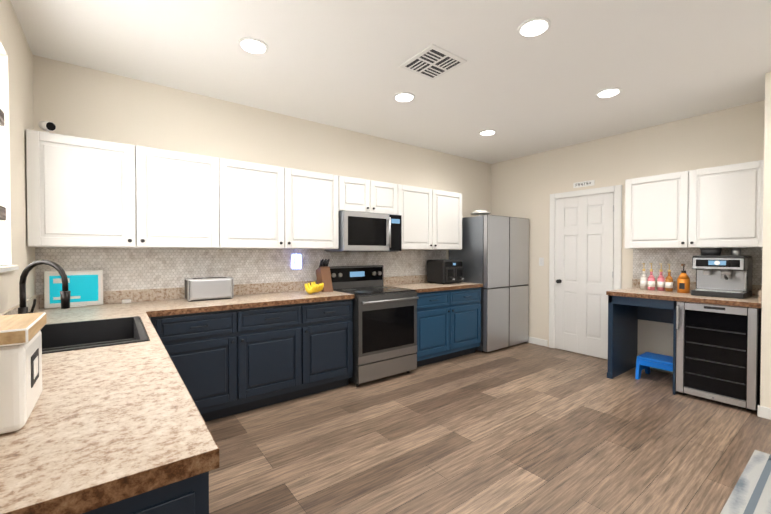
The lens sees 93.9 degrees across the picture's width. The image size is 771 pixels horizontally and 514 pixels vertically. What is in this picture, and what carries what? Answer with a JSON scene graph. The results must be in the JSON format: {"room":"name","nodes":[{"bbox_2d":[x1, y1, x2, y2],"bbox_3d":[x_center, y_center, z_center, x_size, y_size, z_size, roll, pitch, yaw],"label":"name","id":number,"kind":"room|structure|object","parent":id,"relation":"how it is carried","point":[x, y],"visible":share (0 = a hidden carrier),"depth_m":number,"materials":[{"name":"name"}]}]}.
{"room":"kitchen","nodes":[
{"label":"kitchen","id":0,"kind":"room"},
{"bbox_2d":[0,0,35,313],"bbox_3d":[-0.542,-0.047,-0.148,0.185,2.740,6.790,-1,1,-37],"label":"wall","id":1,"kind":"structure","parent":0,"point":[17,255],"depth_m":2.07,"materials":[{"name":"beige paint"}]},
{"bbox_2d":[0,108,4,125],"bbox_3d":[-1.343,-0.555,1.044,0.130,0.150,1.270,-1,1,-37],"label":"shelf","id":2,"kind":"object","parent":1,"relation":"attached to","point":[2,118],"visible":1,"depth_m":1.55,"materials":[{"name":"brown wood"}]},
{"bbox_2d":[0,205,5,220],"bbox_3d":[-1.343,-0.173,1.049,0.130,0.215,1.270,-1,1,-37],"label":"shelf","id":3,"kind":"object","parent":1,"relation":"attached to","point":[2,213],"visible":1,"depth_m":1.55,"materials":[{"name":"brown wood"}]},
{"bbox_2d":[33,55,490,294],"bbox_3d":[-0.466,-0.113,4.221,5.550,2.740,0.107,-1,1,-37],"label":"wall","id":4,"kind":"structure","parent":0,"point":[69,99],"depth_m":3.34,"materials":[{"name":"beige paint"}]},
{"bbox_2d":[26,129,229,248],"bbox_3d":[-1.935,-0.460,2.826,1.221,0.762,0.350,-1,1,-37],"label":"upper cabinet","id":5,"kind":"object","parent":4,"relation":"attached to","point":[87,193],"depth_m":2.62,"materials":[{"name":"white wood"}]},
{"bbox_2d":[38,121,55,132],"bbox_3d":[-2.296,-0.885,2.443,0.087,0.097,0.059,0,1,18],"label":"security camera","id":6,"kind":"object","parent":5,"relation":"on","point":[47,126],"visible":0.71,"depth_m":2.42,"materials":[{"name":"white plastic"}]},
{"bbox_2d":[230,159,341,248],"bbox_3d":[-1.067,-0.470,3.481,1.208,0.762,0.350,-1,1,-37],"label":"upper cabinet","id":7,"kind":"object","parent":4,"relation":"attached to","point":[272,207],"depth_m":3.34,"materials":[{"name":"white wood"}]},
{"bbox_2d":[292,254,300,268],"bbox_3d":[-0.926,0.038,3.779,0.100,0.150,0.044,-1,1,-37],"label":"electrical outlet","id":8,"kind":"object","parent":4,"relation":"attached to","point":[296,261],"visible":1,"depth_m":3.77,"materials":[{"name":"white plastic"}]},
{"bbox_2d":[342,176,397,214],"bbox_3d":[-0.273,-0.677,4.078,0.781,0.367,0.350,-1,1,-37],"label":"upper cabinet","id":9,"kind":"object","parent":4,"relation":"attached to","point":[358,195],"depth_m":3.93,"materials":[{"name":"white wood"}]},
{"bbox_2d":[325,211,401,251],"bbox_3d":[-0.229,-0.280,4.029,0.766,0.417,0.469,-1,1,-37],"label":"microwave","id":10,"kind":"object","parent":9,"relation":"attached to","point":[367,232],"visible":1,"depth_m":3.84,"materials":[{"name":"grey metal"}]},
{"bbox_2d":[398,184,461,248],"bbox_3d":[0.486,-0.488,4.653,1.119,0.762,0.350,-1,1,-37],"label":"upper cabinet","id":11,"kind":"object","parent":4,"relation":"attached to","point":[431,218],"depth_m":4.48,"materials":[{"name":"white wood"}]},
{"bbox_2d":[10,0,770,163],"bbox_3d":[1.607,-1.467,1.453,5.550,0.050,6.990,-1,1,-37],"label":"ceiling","id":12,"kind":"structure","parent":0,"point":[335,63],"depth_m":2.63,"materials":[{"name":"white paint"}]},
{"bbox_2d":[238,37,267,54],"bbox_3d":[-0.907,-1.451,2.469,0.195,0.011,0.195,0,1,8],"label":"recessed light","id":13,"kind":"object","parent":12,"relation":"in","point":[251,45],"depth_m":2.45,"materials":[{"name":"white plastic"}]},
{"bbox_2d":[394,92,414,101],"bbox_3d":[0.171,-1.464,3.282,0.195,0.011,0.195,0,1,8],"label":"recessed light","id":14,"kind":"object","parent":12,"relation":"in","point":[402,96],"depth_m":3.27,"materials":[{"name":"white plastic"}]},
{"bbox_2d":[399,44,466,79],"bbox_3d":[0.353,-1.452,2.692,0.360,0.016,0.360,-1,1,-37],"label":"ceiling vent","id":15,"kind":"object","parent":12,"relation":"in","point":[432,61],"visible":0.98,"depth_m":2.66,"materials":[{"name":"white metal"}]},
{"bbox_2d":[479,130,495,135],"bbox_3d":[1.206,-1.478,4.251,0.195,0.011,0.195,0,1,8],"label":"recessed light","id":16,"kind":"object","parent":12,"relation":"in","point":[485,132],"depth_m":4.22,"materials":[{"name":"white plastic"}]},
{"bbox_2d":[518,17,550,37],"bbox_3d":[0.936,-1.448,2.268,0.195,0.011,0.195,0,1,8],"label":"recessed light","id":17,"kind":"object","parent":12,"relation":"in","point":[533,27],"depth_m":2.25,"materials":[{"name":"white plastic"}]},
{"bbox_2d":[596,87,621,97],"bbox_3d":[1.979,-1.462,3.193,0.195,0.011,0.195,0,1,8],"label":"recessed light","id":18,"kind":"object","parent":12,"relation":"in","point":[609,92],"depth_m":3.17,"materials":[{"name":"white plastic"}]},
{"bbox_2d":[205,342,770,513],"bbox_3d":[1.607,1.323,1.495,5.550,0.050,6.990,-1,1,-37],"label":"floor","id":19,"kind":"structure","parent":0,"point":[525,428],"depth_m":2.48,"materials":[{"name":"brown wood"}]},
{"bbox_2d":[82,471,208,513],"bbox_3d":[-0.949,0.868,1.024,0.605,0.874,1.141,-1,1,-37],"label":"base cabinet","id":20,"kind":"object","parent":19,"relation":"on","point":[190,495],"depth_m":0.71,"materials":[{"name":"blue wood"}]},
{"bbox_2d":[0,289,218,513],"bbox_3d":[-1.435,0.350,1.673,0.623,0.140,2.798,-1,1,-37],"label":"countertop","id":21,"kind":"structure","parent":20,"relation":"on","point":[104,426],"depth_m":0.82,"materials":[{"name":"stone"}]},
{"bbox_2d":[0,312,46,433],"bbox_3d":[-0.993,0.275,0.832,0.276,0.234,0.296,-1,1,-37],"label":"bread box","id":22,"kind":"object","parent":21,"relation":"on","point":[20,364],"visible":1,"depth_m":0.81,"materials":[{"name":"white ceramic"}]},
{"bbox_2d":[18,260,70,313],"bbox_3d":[-1.782,0.190,1.874,0.226,0.362,0.211,-1,1,-37],"label":"faucet","id":23,"kind":"object","parent":21,"relation":"on","point":[65,293],"visible":0.75,"depth_m":1.85,"materials":[{"name":"black"}]},
{"bbox_2d":[44,270,102,308],"bbox_3d":[-2.311,0.229,2.674,0.335,0.270,0.060,-1,1,-37],"label":"frame","id":24,"kind":"object","parent":21,"relation":"on","point":[85,287],"visible":0.73,"depth_m":2.69,"materials":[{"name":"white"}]},
{"bbox_2d":[41,316,148,353],"bbox_3d":[-1.508,0.469,1.812,0.479,0.194,0.766,-1,1,-37],"label":"sink","id":25,"kind":"object","parent":21,"relation":"in","point":[66,336],"visible":0.17,"depth_m":2.05,"materials":[{"name":"black"}]},
{"bbox_2d":[122,299,130,303],"bbox_3d":[-2.064,0.346,2.868,0.060,0.030,0.051,-1,1,-37],"label":"box","id":26,"kind":"object","parent":21,"relation":"on","point":[125,301],"visible":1,"depth_m":2.85,"materials":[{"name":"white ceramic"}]},
{"bbox_2d":[149,302,312,421],"bbox_3d":[-1.345,0.837,3.112,1.185,0.874,0.623,-1,1,-37],"label":"base cabinet","id":27,"kind":"object","parent":19,"relation":"on","point":[230,362],"depth_m":2.88,"materials":[{"name":"blue wood"}]},
{"bbox_2d":[313,299,352,393],"bbox_3d":[-0.738,0.830,3.569,0.598,0.874,0.623,-1,1,-37],"label":"base cabinet","id":28,"kind":"object","parent":19,"relation":"on","point":[332,320],"depth_m":3.38,"materials":[{"name":"blue wood"}]},
{"bbox_2d":[140,280,354,314],"bbox_3d":[-1.154,0.327,3.219,1.675,0.140,0.668,-1,1,-37],"label":"countertop","id":29,"kind":"structure","parent":28,"relation":"on","point":[173,301],"depth_m":3.12,"materials":[{"name":"stone"}]},
{"bbox_2d":[185,276,233,301],"bbox_3d":[-1.512,0.264,3.115,0.380,0.188,0.166,-1,1,-37],"label":"toaster","id":30,"kind":"object","parent":29,"relation":"on","point":[207,288],"visible":1,"depth_m":3.04,"materials":[{"name":"silver metal"}]},
{"bbox_2d":[305,282,323,293],"bbox_3d":[-0.699,0.293,3.523,0.144,0.111,0.248,-1,1,-37],"label":"bananas","id":31,"kind":"object","parent":29,"relation":"on","point":[312,287],"visible":0.98,"depth_m":3.48,"materials":[{"name":"yellow food"}]},
{"bbox_2d":[316,259,332,291],"bbox_3d":[-0.639,0.179,3.766,0.110,0.338,0.188,-1,1,-37],"label":"knife block","id":32,"kind":"object","parent":29,"relation":"on","point":[323,273],"visible":0.92,"depth_m":3.73,"materials":[{"name":"brown wood"}]},
{"bbox_2d":[330,265,418,385],"bbox_3d":[-0.148,0.679,3.936,0.766,1.165,0.738,-1,1,-37],"label":"range","id":33,"kind":"object","parent":19,"relation":"on","point":[384,319],"visible":0.88,"depth_m":3.71,"materials":[{"name":"silver metal"}]},
{"bbox_2d":[416,287,480,366],"bbox_3d":[0.604,0.815,4.561,1.164,0.874,0.656,-1,1,-37],"label":"base cabinet","id":34,"kind":"object","parent":19,"relation":"on","point":[448,324],"visible":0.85,"depth_m":4.31,"materials":[{"name":"blue wood"}]},
{"bbox_2d":[383,275,482,292],"bbox_3d":[0.601,0.307,4.559,1.164,0.140,0.643,-1,1,-37],"label":"countertop","id":35,"kind":"structure","parent":34,"relation":"on","point":[419,283],"depth_m":4.54,"materials":[{"name":"stone"}]},
{"bbox_2d":[427,259,463,283],"bbox_3d":[0.805,0.178,4.733,0.370,0.310,0.407,-1,1,-37],"label":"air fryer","id":36,"kind":"object","parent":35,"relation":"on","point":[443,271],"visible":1,"depth_m":4.62,"materials":[{"name":"black plastic"}]},
{"bbox_2d":[449,215,528,351],"bbox_3d":[1.497,0.337,5.205,0.962,1.810,0.670,-1,1,-37],"label":"refrigerator","id":37,"kind":"object","parent":19,"relation":"on","point":[492,254],"visible":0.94,"depth_m":4.86,"materials":[{"name":"silver metal"}]},
{"bbox_2d":[470,209,489,215],"bbox_3d":[1.344,-0.628,5.094,0.280,0.122,0.280,-1,1,-37],"label":"plate","id":38,"kind":"object","parent":37,"relation":"on","point":[480,212],"visible":0.92,"depth_m":5.01,"materials":[{"name":"white ceramic"}]},
{"bbox_2d":[607,295,677,394],"bbox_3d":[2.787,0.827,3.770,0.710,0.874,0.577,-1,1,-37],"label":"frame","id":39,"kind":"object","parent":19,"relation":"on","point":[625,314],"visible":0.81,"depth_m":3.86,"materials":[{"name":"blue wood"}]},
{"bbox_2d":[606,279,761,307],"bbox_3d":[2.943,0.322,3.540,0.718,0.140,1.130,-1,1,-37],"label":"countertop","id":40,"kind":"structure","parent":39,"relation":"on","point":[754,300],"depth_m":3.39,"materials":[{"name":"stone"}]},
{"bbox_2d":[640,263,672,291],"bbox_3d":[2.894,0.201,3.850,0.102,0.290,0.300,-1,1,-37],"label":"syrup bottles","id":41,"kind":"object","parent":40,"relation":"on","point":[664,284],"visible":1,"depth_m":3.83,"materials":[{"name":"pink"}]},
{"bbox_2d":[677,264,689,292],"bbox_3d":[2.993,0.206,3.613,0.104,0.288,0.100,-1,1,-37],"label":"dispenser","id":42,"kind":"object","parent":40,"relation":"on","point":[683,282],"visible":1,"depth_m":3.58,"materials":[{"name":"orange plastic"}]},
{"bbox_2d":[691,248,752,298],"bbox_3d":[3.127,0.131,3.354,0.463,0.446,0.365,-1,1,-37],"label":"espresso machine","id":43,"kind":"object","parent":40,"relation":"on","point":[718,274],"visible":1,"depth_m":3.29,"materials":[{"name":"silver metal"}]},
{"bbox_2d":[635,352,672,379],"bbox_3d":[2.852,1.147,3.719,0.350,0.234,0.355,-1,1,-37],"label":"step stool","id":44,"kind":"object","parent":19,"relation":"on","point":[646,361],"visible":0.62,"depth_m":3.72,"materials":[{"name":"blue plastic"}]},
{"bbox_2d":[676,301,761,410],"bbox_3d":[3.087,0.836,3.302,0.702,0.867,0.525,-1,1,-37],"label":"wine fridge","id":45,"kind":"object","parent":19,"relation":"on","point":[718,353],"visible":0.96,"depth_m":3.10,"materials":[{"name":"black glass"}]},
{"bbox_2d":[720,450,770,513],"bbox_3d":[2.202,1.302,0.822,2.290,0.011,2.200,-1,1,-37],"label":"rug","id":46,"kind":"object","parent":19,"relation":"on","point":[751,493],"visible":0.89,"depth_m":1.98,"materials":[{"name":"white fabric"}]},
{"bbox_2d":[491,100,764,373],"bbox_3d":[2.675,-0.118,4.576,0.107,2.740,3.123,-1,1,-37],"label":"wall","id":47,"kind":"structure","parent":0,"point":[524,186],"depth_m":4.20,"materials":[{"name":"beige paint"}]},
{"bbox_2d":[528,336,547,346],"bbox_3d":[1.981,1.194,5.427,0.013,0.090,0.960,-1,1,-37],"label":"baseboard","id":48,"kind":"structure","parent":47,"relation":"attached to","point":[532,340],"depth_m":5.15,"materials":[{"name":"white wood"}]},
{"bbox_2d":[539,258,543,265],"bbox_3d":[2.210,0.053,5.106,0.013,0.116,0.070,-1,1,-37],"label":"light switch","id":49,"kind":"object","parent":47,"relation":"attached to","point":[541,261],"visible":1,"depth_m":5.10,"materials":[{"name":"white plastic"}]},
{"bbox_2d":[573,180,594,187],"bbox_3d":[2.555,-0.952,4.637,0.009,0.070,0.260,-1,1,-37],"label":"sign","id":50,"kind":"object","parent":47,"relation":"attached to","point":[584,183],"visible":1,"depth_m":4.63,"materials":[{"name":"white"}]},
{"bbox_2d":[555,193,613,358],"bbox_3d":[2.524,0.227,4.630,0.088,2.032,0.714,-1,1,-37],"label":"pantry door","id":51,"kind":"structure","parent":47,"relation":"in","point":[584,252],"depth_m":4.63,"materials":[{"name":"white wood"}]},
{"bbox_2d":[549,185,621,347],"bbox_3d":[2.547,0.187,4.649,0.028,2.127,0.884,-1,1,-37],"label":"door frame","id":52,"kind":"structure","parent":47,"relation":"attached to","point":[616,190],"depth_m":4.70,"materials":[{"name":"white wood"}]},
{"bbox_2d":[625,160,763,248],"bbox_3d":[3.097,-0.480,3.627,0.367,0.762,1.102,-1,1,-37],"label":"upper cabinet","id":53,"kind":"object","parent":47,"relation":"attached to","point":[717,207],"visible":0.96,"depth_m":3.48,"materials":[{"name":"white wood"}]},
{"bbox_2d":[760,72,770,407],"bbox_3d":[4.440,-0.074,1.655,0.810,2.740,3.667,-1,1,-37],"label":"wall","id":54,"kind":"structure","parent":0,"point":[765,389],"depth_m":2.85,"materials":[{"name":"beige paint"}]},
{"bbox_2d":[757,405,770,419],"bbox_3d":[4.109,1.254,1.433,0.019,0.090,3.680,-1,1,-37],"label":"baseboard","id":55,"kind":"structure","parent":54,"relation":"attached to","point":[763,412],"depth_m":2.87,"materials":[{"name":"white wood"}]}
]}

